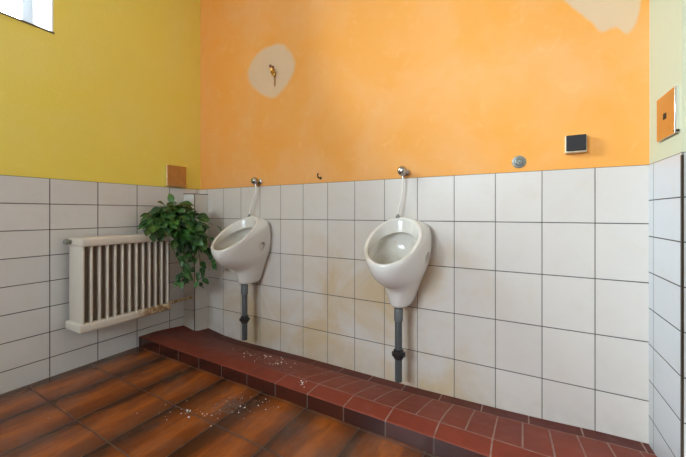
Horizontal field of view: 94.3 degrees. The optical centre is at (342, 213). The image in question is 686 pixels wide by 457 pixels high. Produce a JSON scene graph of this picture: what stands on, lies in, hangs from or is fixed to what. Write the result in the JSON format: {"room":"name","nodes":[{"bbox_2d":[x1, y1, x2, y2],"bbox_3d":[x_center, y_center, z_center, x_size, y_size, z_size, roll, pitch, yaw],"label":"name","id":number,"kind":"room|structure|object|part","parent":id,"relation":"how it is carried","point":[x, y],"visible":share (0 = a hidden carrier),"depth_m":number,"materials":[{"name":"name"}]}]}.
{"room":"public restroom","nodes":[
{"label":"public restroom","id":0,"kind":"room"},
{"bbox_2d":[0,0,200,393],"bbox_3d":[-2.402,-0.386,1.125,0.434,3.010,4.000,0,0,29],"label":"wall","id":1,"kind":"structure","parent":0,"point":[94,111],"depth_m":2.01,"materials":[{"name":"yellow paint"}]},
{"bbox_2d":[0,0,54,33],"bbox_3d":[-2.241,-1.412,1.348,0.378,0.686,1.466,0,0,29],"label":"window","id":2,"kind":"structure","parent":1,"relation":"in","point":[36,13],"depth_m":1.97,"materials":[{"name":"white glass"}]},
{"bbox_3d":[-2.364,-1.413,1.418,0.055,0.676,1.448,0,0,29],"label":"frame","id":3,"kind":"part","parent":2,"relation":"part of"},
{"bbox_3d":[-2.241,-1.073,1.348,0.378,0.008,1.466,0,0,29],"label":"sill","id":4,"kind":"part","parent":2,"relation":"part of","materials":[{"name":"paint"}]},
{"bbox_2d":[63,234,193,333],"bbox_3d":[-1.413,0.427,2.221,0.228,0.558,0.841,0,0,29],"label":"radiator","id":5,"kind":"object","parent":1,"relation":"attached to","point":[114,279],"visible":0.94,"depth_m":2.00,"materials":[{"name":"beige metal"}]},
{"bbox_3d":[-1.463,0.427,2.111,0.128,0.475,0.497,0,0,29],"label":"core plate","id":6,"kind":"part","parent":5,"relation":"part of","materials":[{"name":"white metal"}]},
{"bbox_2d":[137,193,221,288],"bbox_3d":[-1.189,0.216,2.346,0.277,0.737,0.572,0,0,42],"label":"trailing plant","id":7,"kind":"object","parent":5,"relation":"on","point":[188,234],"visible":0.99,"depth_m":2.32,"materials":[{"name":"green plant"}]},
{"bbox_2d":[165,165,185,187],"bbox_3d":[-1.342,-0.295,2.552,0.028,0.168,0.168,0,0,29],"label":"cover plate","id":8,"kind":"object","parent":1,"relation":"attached to","point":[175,176],"visible":1,"depth_m":2.54,"materials":[{"name":"metal"}]},
{"bbox_2d":[184,193,207,330],"bbox_3d":[-1.232,0.464,2.666,0.110,1.250,0.167,0,0,29],"label":"wall","id":9,"kind":"structure","parent":0,"point":[196,309],"depth_m":2.62,"materials":[{"name":"tile"}]},
{"bbox_2d":[0,346,439,456],"bbox_3d":[-0.768,1.044,-0.229,4.250,0.150,3.735,0,0,29],"label":"floor","id":10,"kind":"structure","parent":0,"point":[131,402],"depth_m":1.50,"materials":[{"name":"brown wood"}]},
{"bbox_2d":[139,325,656,456],"bbox_3d":[-0.098,1.004,1.831,2.904,0.210,0.515,0,0,29],"label":"tiled step","id":11,"kind":"structure","parent":10,"relation":"on","point":[441,425],"depth_m":1.54,"materials":[{"name":"red tile"}]},
{"bbox_2d":[201,0,648,443],"bbox_3d":[0.336,-0.386,1.996,4.000,3.010,0.204,0,0,29],"label":"wall","id":12,"kind":"structure","parent":0,"point":[532,296],"depth_m":1.75,"materials":[{"name":"white tile"}]},
{"bbox_2d":[211,214,270,340],"bbox_3d":[-0.752,0.466,2.269,0.320,0.918,0.382,0,0,29],"label":"urinal","id":13,"kind":"object","parent":12,"relation":"attached to","point":[243,247],"visible":1,"depth_m":2.28,"materials":[{"name":"white ceramic"}]},
{"bbox_2d":[211,216,270,283],"bbox_3d":[-0.752,0.268,2.269,0.319,0.494,0.382,0,0,29],"label":"bowl","id":14,"kind":"object","parent":13,"relation":"on","point":[243,247],"depth_m":2.27,"materials":[{"name":"white ceramic"}]},
{"bbox_2d":[249,177,261,213],"bbox_3d":[-0.669,-0.131,2.402,0.085,0.277,0.078,0,0,29],"label":"valve","id":15,"kind":"object","parent":12,"relation":"attached to","point":[254,180],"visible":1,"depth_m":2.39,"materials":[{"name":"silver metal"}]},
{"bbox_3d":[-0.664,-0.242,2.380,0.055,0.055,0.044,0,0,29],"label":"valve knob","id":16,"kind":"part","parent":15,"relation":"part of","materials":[{"name":"silver metal"}]},
{"bbox_2d":[269,65,275,86],"bbox_3d":[-0.523,-1.017,2.340,0.061,0.164,0.063,0,0,29],"label":"pipe stub","id":17,"kind":"object","parent":12,"relation":"attached to","point":[273,73],"visible":1,"depth_m":2.34,"materials":[{"name":"gold metal"}]},
{"bbox_2d":[364,214,431,382],"bbox_3d":[0.274,0.466,1.694,0.320,0.918,0.382,0,0,29],"label":"urinal","id":18,"kind":"object","parent":12,"relation":"attached to","point":[397,253],"visible":1,"depth_m":1.73,"materials":[{"name":"white ceramic"}]},
{"bbox_2d":[364,217,431,307],"bbox_3d":[0.273,0.268,1.694,0.319,0.494,0.382,0,0,29],"label":"bowl","id":19,"kind":"object","parent":18,"relation":"on","point":[397,253],"depth_m":1.71,"materials":[{"name":"white ceramic"}]},
{"bbox_2d":[397,166,408,213],"bbox_3d":[0.342,-0.131,1.835,0.062,0.276,0.078,0,0,29],"label":"valve","id":20,"kind":"object","parent":12,"relation":"attached to","point":[402,170],"visible":1,"depth_m":1.82,"materials":[{"name":"silver metal"}]},
{"bbox_3d":[0.337,-0.242,1.818,0.055,0.055,0.044,0,0,29],"label":"valve knob","id":21,"kind":"part","parent":20,"relation":"part of","materials":[{"name":"silver metal"}]},
{"bbox_2d":[512,156,525,167],"bbox_3d":[0.873,-0.255,1.577,0.062,0.062,0.016,0,0,29],"label":"outlet","id":22,"kind":"object","parent":12,"relation":"attached to","point":[518,161],"visible":1,"depth_m":1.58,"materials":[{"name":"grey metal"}]},
{"bbox_2d":[565,134,586,153],"bbox_3d":[1.062,-0.316,1.452,0.080,0.079,0.042,0,0,29],"label":"sensor box","id":23,"kind":"object","parent":12,"relation":"attached to","point":[573,143],"visible":1,"depth_m":1.43,"materials":[{"name":"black plastic"}]},
{"bbox_2d":[649,0,685,456],"bbox_3d":[1.584,-0.386,0.999,0.847,3.010,0.322,0,0,29],"label":"wall","id":24,"kind":"structure","parent":0,"point":[667,18],"depth_m":1.19,"materials":[{"name":"white tile"}]},
{"bbox_2d":[657,85,679,141],"bbox_3d":[1.187,-0.358,1.163,0.013,0.162,0.177,0,0,29],"label":"plate","id":25,"kind":"object","parent":24,"relation":"attached to","point":[668,104],"visible":1,"depth_m":1.14,"materials":[{"name":"metal"}]},
{"bbox_2d":[680,155,683,456],"bbox_3d":[1.138,0.412,1.067,0.005,1.214,0.010,0,0,29],"label":"trim","id":26,"kind":"structure","parent":24,"relation":"attached to","point":[681,156],"depth_m":1.06,"materials":[{"name":"metal"}]}
]}

